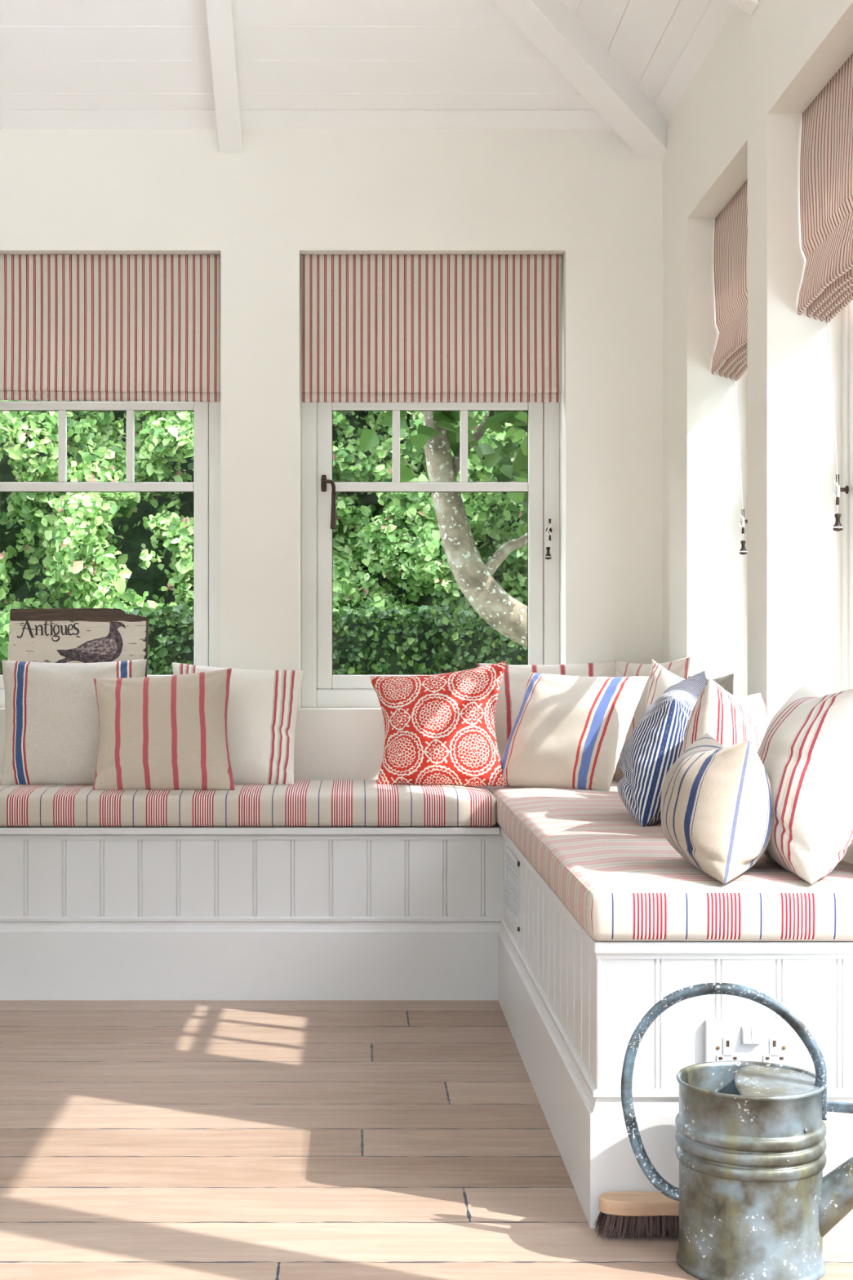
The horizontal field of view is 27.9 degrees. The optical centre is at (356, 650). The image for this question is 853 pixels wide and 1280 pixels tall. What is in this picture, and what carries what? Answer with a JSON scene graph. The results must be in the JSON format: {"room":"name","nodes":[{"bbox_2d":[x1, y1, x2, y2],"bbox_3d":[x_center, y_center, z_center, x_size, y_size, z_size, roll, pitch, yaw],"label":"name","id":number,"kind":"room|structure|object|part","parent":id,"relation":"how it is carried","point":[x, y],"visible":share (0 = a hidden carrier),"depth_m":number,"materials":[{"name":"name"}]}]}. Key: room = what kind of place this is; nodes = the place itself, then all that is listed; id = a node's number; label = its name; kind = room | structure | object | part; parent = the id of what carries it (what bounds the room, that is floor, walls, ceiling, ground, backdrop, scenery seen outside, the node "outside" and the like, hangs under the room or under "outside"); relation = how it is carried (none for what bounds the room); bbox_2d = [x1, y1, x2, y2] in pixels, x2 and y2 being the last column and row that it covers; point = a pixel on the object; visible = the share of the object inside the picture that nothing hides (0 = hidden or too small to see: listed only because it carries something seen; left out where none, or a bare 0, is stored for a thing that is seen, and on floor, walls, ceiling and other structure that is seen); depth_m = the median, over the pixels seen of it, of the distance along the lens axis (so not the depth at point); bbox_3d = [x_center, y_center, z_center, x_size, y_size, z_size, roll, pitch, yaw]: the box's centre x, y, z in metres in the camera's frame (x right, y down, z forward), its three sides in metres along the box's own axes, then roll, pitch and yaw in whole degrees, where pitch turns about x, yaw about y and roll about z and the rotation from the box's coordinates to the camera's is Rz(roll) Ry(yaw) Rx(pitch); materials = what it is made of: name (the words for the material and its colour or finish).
{"room":"sunroom","nodes":[
{"label":"sunroom","id":0,"kind":"room"},
{"bbox_2d":[0,128,662,780],"bbox_3d":[-1.196,-0.271,5.215,4.748,2.635,0.270,0,0,0],"label":"wall","id":1,"kind":"structure","parent":0,"point":[585,197],"depth_m":5.08,"materials":[{"name":"paint"}]},
{"bbox_2d":[7,608,148,677],"bbox_3d":[-0.842,0.022,5.175,0.426,0.302,0.050,0,0,0],"label":"sign","id":2,"kind":"object","parent":1,"relation":"on","point":[58,635],"visible":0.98,"depth_m":5.18,"materials":[{"name":"beige paint"}]},
{"bbox_2d":[0,350,220,707],"bbox_3d":[-0.797,-0.507,5.245,0.790,1.360,0.106,0,0,0],"label":"window","id":3,"kind":"structure","parent":1,"relation":"in","point":[205,486],"depth_m":5.24,"materials":[{"name":"beige paint"}]},
{"bbox_2d":[0,254,220,401],"bbox_3d":[-0.797,-0.732,5.172,0.783,0.908,0.113,0,0,0],"label":"blind","id":4,"kind":"object","parent":3,"relation":"attached to","point":[73,327],"visible":1,"depth_m":5.13,"materials":[{"name":"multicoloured fabric"}]},
{"bbox_2d":[205,0,242,152],"bbox_3d":[-0.372,-2.142,4.080,0.070,1.331,2.000,0,0,0],"label":"beam","id":5,"kind":"structure","parent":1,"relation":"attached to","point":[220,17],"depth_m":4.83,"materials":[{"name":"paint"}]},
{"bbox_2d":[0,110,613,128],"bbox_3d":[-1.196,-1.566,5.055,4.208,0.040,0.050,0,0,0],"label":"trim","id":6,"kind":"structure","parent":1,"relation":"attached to","point":[9,119],"depth_m":5.06,"materials":[{"name":"paint"}]},
{"bbox_2d":[301,402,559,707],"bbox_3d":[0.226,-0.507,5.245,0.790,1.360,0.106,0,0,0],"label":"window","id":7,"kind":"structure","parent":1,"relation":"in","point":[542,486],"depth_m":5.24,"materials":[{"name":"beige paint"}]},
{"bbox_3d":[-0.099,-0.511,5.231,0.017,0.051,0.009,0,0,0],"label":"handle","id":8,"kind":"part","parent":7,"relation":"part of","materials":[{"name":"brown metal"}]},
{"bbox_3d":[-0.087,-0.445,5.208,0.054,0.151,0.027,0,0,35],"label":"lever","id":9,"kind":"part","parent":7,"relation":"part of","materials":[{"name":"brown metal"}]},
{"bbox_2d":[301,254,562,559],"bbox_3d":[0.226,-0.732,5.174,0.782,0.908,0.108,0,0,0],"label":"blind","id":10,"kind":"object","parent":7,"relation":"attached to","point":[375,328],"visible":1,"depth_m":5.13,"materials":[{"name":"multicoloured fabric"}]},
{"bbox_3d":[0.583,-0.297,5.208,0.021,0.038,0.021,0,0,0],"label":"cord pull","id":11,"kind":"part","parent":10,"relation":"part of","materials":[{"name":"brown wood"}]},
{"bbox_3d":[0.588,-0.558,5.203,0.019,0.489,0.013,0,0,0],"label":"cord","id":12,"kind":"part","parent":10,"relation":"part of","materials":[{"name":"fabric"}]},
{"bbox_2d":[492,0,666,163],"bbox_3d":[-0.067,-2.111,4.105,0.100,1.333,2.758,0,0,45],"label":"ceiling beam","id":13,"kind":"structure","parent":1,"relation":"attached to","point":[551,26],"depth_m":4.80,"materials":[{"name":"paint"}]},
{"bbox_2d":[0,0,711,110],"bbox_3d":[-1.196,-2.385,1.740,5.048,1.654,7.520,0,0,0],"label":"ceiling","id":14,"kind":"structure","parent":0,"point":[55,55],"depth_m":4.84,"materials":[{"name":"paint"}]},
{"bbox_2d":[0,1000,852,1279],"bbox_3d":[-1.316,0.987,1.620,4.568,0.120,7.040,0,0,0],"label":"floor","id":15,"kind":"structure","parent":0,"point":[140,1140],"depth_m":3.18,"materials":[{"name":"brown wood"}]},
{"bbox_2d":[0,823,502,999],"bbox_3d":[-1.180,0.698,4.812,3.140,0.458,0.532,0,0,0],"label":"window seat","id":16,"kind":"object","parent":15,"relation":"on","point":[86,913],"visible":0.87,"depth_m":4.56,"materials":[{"name":"white paint"}]},
{"bbox_2d":[0,779,496,826],"bbox_3d":[-1.185,0.420,4.808,3.118,0.096,0.537,0,0,0],"label":"seat cushion","id":17,"kind":"object","parent":16,"relation":"on","point":[363,802],"visible":0.83,"depth_m":4.54,"materials":[{"name":"fabric"}]},
{"bbox_2d":[0,658,146,785],"bbox_3d":[-0.813,0.201,4.891,0.440,0.354,0.217,0,0,0],"label":"cushion","id":18,"kind":"object","parent":17,"relation":"on","point":[52,730],"visible":0.7,"depth_m":4.83,"materials":[{"name":"grey fabric"}]},
{"bbox_2d":[92,668,235,790],"bbox_3d":[-0.532,0.213,4.713,0.408,0.329,0.197,0,0,0],"label":"cushion","id":19,"kind":"object","parent":17,"relation":"on","point":[162,732],"visible":1,"depth_m":4.66,"materials":[{"name":"beige fabric"}]},
{"bbox_2d":[172,662,304,784],"bbox_3d":[-0.344,0.205,4.894,0.387,0.344,0.200,0,0,0],"label":"cushion","id":20,"kind":"object","parent":17,"relation":"on","point":[262,708],"visible":0.65,"depth_m":4.85,"materials":[{"name":"white fabric"}]},
{"bbox_2d":[369,661,506,786],"bbox_3d":[0.229,0.203,4.845,0.392,0.348,0.178,0,0,5],"label":"cushion","id":21,"kind":"object","parent":17,"relation":"on","point":[440,729],"visible":1,"depth_m":4.79,"materials":[{"name":"red fabric"}]},
{"bbox_3d":[-1.180,0.817,4.555,3.140,0.220,0.014,0,0,0],"label":"skirting","id":22,"kind":"part","parent":16,"relation":"part of","materials":[{"name":"white paint"}]},
{"bbox_3d":[-1.180,0.707,4.818,3.140,0.440,0.520,0,0,0],"label":"panel","id":23,"kind":"part","parent":16,"relation":"part of","materials":[{"name":"white paint"}]},
{"bbox_2d":[593,1191,679,1241],"bbox_3d":[0.485,0.896,2.720,0.219,0.062,0.078,0,0,0],"label":"brush","id":24,"kind":"object","parent":15,"relation":"on","point":[641,1212],"visible":0.65,"depth_m":2.69,"materials":[{"name":"brown wood"}]},
{"bbox_2d":[496,822,852,1227],"bbox_3d":[0.641,0.698,3.916,0.530,0.458,2.324,0,0,0],"label":"window seat","id":25,"kind":"object","parent":15,"relation":"on","point":[572,1002],"visible":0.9,"depth_m":2.77,"materials":[{"name":"white paint"}]},
{"bbox_2d":[506,853,516,921],"bbox_3d":[0.390,0.586,4.242,0.007,0.143,0.291,0,0,0],"label":"vent grille","id":26,"kind":"object","parent":25,"relation":"attached to","point":[511,857],"depth_m":4.27,"materials":[{"name":"grey metal"}]},
{"bbox_3d":[0.388,0.586,4.242,0.007,0.167,0.315,0,0,0],"label":"vent frame","id":27,"kind":"part","parent":25,"relation":"part of","materials":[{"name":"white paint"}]},
{"bbox_2d":[484,779,852,941],"bbox_3d":[0.638,0.420,3.910,0.533,0.096,2.333,0,0,0],"label":"seat cushion","id":28,"kind":"object","parent":25,"relation":"on","point":[620,878],"visible":0.62,"depth_m":2.81,"materials":[{"name":"fabric"}]},
{"bbox_2d":[476,661,615,779],"bbox_3d":[0.563,0.204,5.009,0.417,0.346,0.117,0,0,0],"label":"cushion","id":29,"kind":"object","parent":28,"relation":"on","point":[514,680],"visible":0.24,"depth_m":5.01,"materials":[{"name":"white fabric"}]},
{"bbox_2d":[500,671,648,791],"bbox_3d":[0.589,0.220,4.732,0.400,0.317,0.199,0,0,43],"label":"cushion","id":30,"kind":"object","parent":28,"relation":"on","point":[567,731],"visible":0.99,"depth_m":4.67,"materials":[{"name":"beige fabric"}]},
{"bbox_2d":[613,657,690,781],"bbox_3d":[0.823,0.197,4.798,0.086,0.360,0.425,0,0,-22],"label":"cushion","id":31,"kind":"object","parent":28,"relation":"on","point":[681,668],"visible":0.3,"depth_m":4.81,"materials":[{"name":"beige fabric"}]},
{"bbox_2d":[617,670,707,826],"bbox_3d":[0.694,0.212,3.855,0.202,0.333,0.456,0,0,12],"label":"cushion","id":32,"kind":"object","parent":28,"relation":"on","point":[655,744],"visible":0.76,"depth_m":3.71,"materials":[{"name":"blue fabric"}]},
{"bbox_2d":[644,659,684,710],"bbox_3d":[0.809,0.199,4.433,0.111,0.355,0.325,0,0,-20],"label":"cushion","id":33,"kind":"object","parent":28,"relation":"on","point":[660,678],"visible":0.13,"depth_m":4.50,"materials":[{"name":"white fabric"}]},
{"bbox_2d":[688,673,733,695],"bbox_3d":[0.856,0.215,4.199,0.072,0.324,0.318,0,0,-13],"label":"cushion","id":34,"kind":"object","parent":28,"relation":"on","point":[726,682],"visible":0.09,"depth_m":4.08,"materials":[{"name":"grey fabric"}]},
{"bbox_2d":[661,733,773,884],"bbox_3d":[0.621,0.264,2.953,0.188,0.229,0.375,0,0,0],"label":"cushion","id":35,"kind":"object","parent":28,"relation":"on","point":[717,805],"visible":0.99,"depth_m":2.84,"materials":[{"name":"beige fabric"}]},
{"bbox_2d":[679,678,766,756],"bbox_3d":[0.764,0.216,3.586,0.165,0.322,0.494,0,0,21],"label":"cushion","id":36,"kind":"object","parent":28,"relation":"on","point":[731,719],"visible":0.41,"depth_m":3.47,"materials":[{"name":"white fabric"}]},
{"bbox_2d":[756,684,852,884],"bbox_3d":[0.789,0.218,2.982,0.203,0.322,0.435,0,0,0],"label":"cushion","id":37,"kind":"object","parent":28,"relation":"on","point":[805,751],"visible":0.88,"depth_m":2.85,"materials":[{"name":"white fabric"}]},
{"bbox_3d":[0.646,0.707,3.921,0.519,0.440,2.314,0,0,0],"label":"boarded panel","id":38,"kind":"part","parent":25,"relation":"part of","materials":[{"name":"white paint"}]},
{"bbox_2d":[705,1018,795,1066],"bbox_3d":[0.635,0.636,2.759,0.146,0.086,0.016,0,0,0],"label":"wall socket","id":39,"kind":"object","parent":25,"relation":"attached to","point":[759,1040],"visible":0.8,"depth_m":2.76,"materials":[{"name":"white plastic"}]},
{"bbox_2d":[716,1037,738,1061],"bbox_3d":[0.598,0.646,2.757,0.036,0.049,0.002,0,0,0],"label":"outlet","id":40,"kind":"object","parent":39,"relation":"attached to","point":[727,1048],"depth_m":2.76,"materials":[{"name":"white plastic"}]},
{"bbox_2d":[742,1027,751,1044],"bbox_3d":[0.628,0.618,2.754,0.013,0.025,0.008,0,0,0],"label":"rocker switch","id":41,"kind":"object","parent":39,"relation":"attached to","point":[747,1032],"depth_m":2.75,"materials":[{"name":"white plastic"}]},
{"bbox_2d":[751,1027,760,1044],"bbox_3d":[0.642,0.618,2.754,0.013,0.025,0.008,0,0,0],"label":"rocker switch","id":42,"kind":"object","parent":39,"relation":"attached to","point":[756,1032],"depth_m":2.75,"materials":[{"name":"white plastic"}]},
{"bbox_2d":[763,1037,785,1065],"bbox_3d":[0.673,0.646,2.757,0.036,0.049,0.002,0,0,0],"label":"outlet","id":43,"kind":"object","parent":39,"relation":"attached to","point":[774,1048],"depth_m":2.76,"materials":[{"name":"white plastic"}]},
{"bbox_2d":[621,982,852,1279],"bbox_3d":[0.642,0.717,2.578,0.484,0.421,0.223,0,0,17],"label":"watering can","id":44,"kind":"object","parent":15,"relation":"on","point":[754,1197],"visible":1,"depth_m":2.52,"materials":[{"name":"metal"}]},
{"bbox_3d":[0.556,0.673,2.604,0.305,0.334,0.025,0,0,17],"label":"carrying handle","id":45,"kind":"part","parent":44,"relation":"part of","materials":[{"name":"metal"}]},
{"bbox_3d":[0.764,0.764,2.541,0.230,0.220,0.068,0,0,17],"label":"spout","id":46,"kind":"part","parent":44,"relation":"part of","materials":[{"name":"metal"}]},
{"bbox_2d":[662,0,852,864],"bbox_3d":[1.043,-0.271,1.740,0.270,2.635,6.680,0,0,0],"label":"wall","id":47,"kind":"structure","parent":0,"point":[769,616],"depth_m":3.91,"materials":[{"name":"paint"}]},
{"bbox_2d":[654,0,735,121],"bbox_3d":[0.885,-1.562,1.740,0.045,0.036,6.680,0,0,0],"label":"trim","id":48,"kind":"structure","parent":47,"relation":"attached to","point":[717,12],"depth_m":4.49,"materials":[{"name":"paint"}]},
{"bbox_2d":[711,180,747,555],"bbox_3d":[1.010,-0.724,4.341,0.104,0.925,0.718,0,0,2],"label":"blind","id":49,"kind":"object","parent":47,"relation":"attached to","point":[730,357],"visible":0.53,"depth_m":4.49,"materials":[{"name":"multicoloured fabric"}]},
{"bbox_3d":[1.041,-0.525,4.659,0.028,0.455,0.019,0,0,0],"label":"cord","id":50,"kind":"part","parent":49,"relation":"part of","materials":[{"name":"white fabric"}]},
{"bbox_3d":[1.053,-0.281,4.664,0.021,0.038,0.021,0,0,0],"label":"cord pull","id":51,"kind":"part","parent":49,"relation":"part of","materials":[{"name":"brown wood"}]},
{"bbox_2d":[725,0,758,15],"bbox_3d":[-0.092,-2.133,3.905,2.000,1.348,0.070,0,0,0],"label":"trim","id":52,"kind":"structure","parent":47,"relation":"attached to","point":[748,6],"depth_m":3.91,"materials":[{"name":"paint"}]},
{"bbox_2d":[797,53,852,531],"bbox_3d":[1.016,-0.724,3.425,0.114,0.925,0.719,0,0,0],"label":"blind","id":53,"kind":"object","parent":47,"relation":"attached to","point":[826,161],"visible":1,"depth_m":3.58,"materials":[{"name":"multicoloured fabric"}]},
{"bbox_3d":[1.041,-0.515,3.743,0.028,0.435,0.019,0,0,0],"label":"cord","id":54,"kind":"part","parent":53,"relation":"part of","materials":[{"name":"white fabric"}]},
{"bbox_3d":[1.053,-0.281,3.748,0.021,0.038,0.021,0,0,0],"label":"cord pull","id":55,"kind":"part","parent":53,"relation":"part of","materials":[{"name":"brown wood"}]},
{"bbox_2d":[842,299,852,691],"bbox_3d":[1.108,-0.507,3.424,0.070,1.360,0.728,0,0,0],"label":"window","id":56,"kind":"structure","parent":47,"relation":"in","point":[847,312],"depth_m":3.76,"materials":[{"name":"beige paint"}]},
{"bbox_3d":[1.108,-0.507,3.424,0.070,1.360,0.728,0,0,0],"label":"frame","id":57,"kind":"part","parent":56,"relation":"part of","materials":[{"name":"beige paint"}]},
{"bbox_3d":[1.103,-0.519,3.450,0.045,1.272,0.613,0,0,0],"label":"sash","id":58,"kind":"part","parent":56,"relation":"part of","materials":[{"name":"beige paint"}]},
{"label":"outside","id":59,"kind":"structure","parent":0,"visible":0},
{"bbox_3d":[0.000,1.152,5.000,60.000,0.150,70.000,0,0,0],"label":"lawn","id":60,"kind":"structure","parent":59,"visible":0},
{"bbox_2d":[0,400,527,674],"bbox_3d":[-0.500,-0.873,8.396,13.000,3.900,2.409,0,0,0],"label":"foliage","id":61,"kind":"object","parent":60,"relation":"on","point":[116,550],"visible":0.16,"depth_m":8.06,"materials":[{"name":"green plant"}]},
{"bbox_2d":[120,603,527,688],"bbox_3d":[0.792,0.448,7.234,3.643,1.298,0.673,0,0,0],"label":"clipped hedge","id":62,"kind":"object","parent":60,"relation":"on","point":[411,645],"visible":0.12,"depth_m":6.99,"materials":[{"name":"green plant"}]},
{"bbox_2d":[359,411,527,647],"bbox_3d":[1.699,-1.024,6.608,5.912,4.209,2.125,0,0,0],"label":"tree","id":63,"kind":"object","parent":60,"relation":"on","point":[503,612],"visible":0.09,"depth_m":6.30,"materials":[{"name":"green plant"}]}
]}

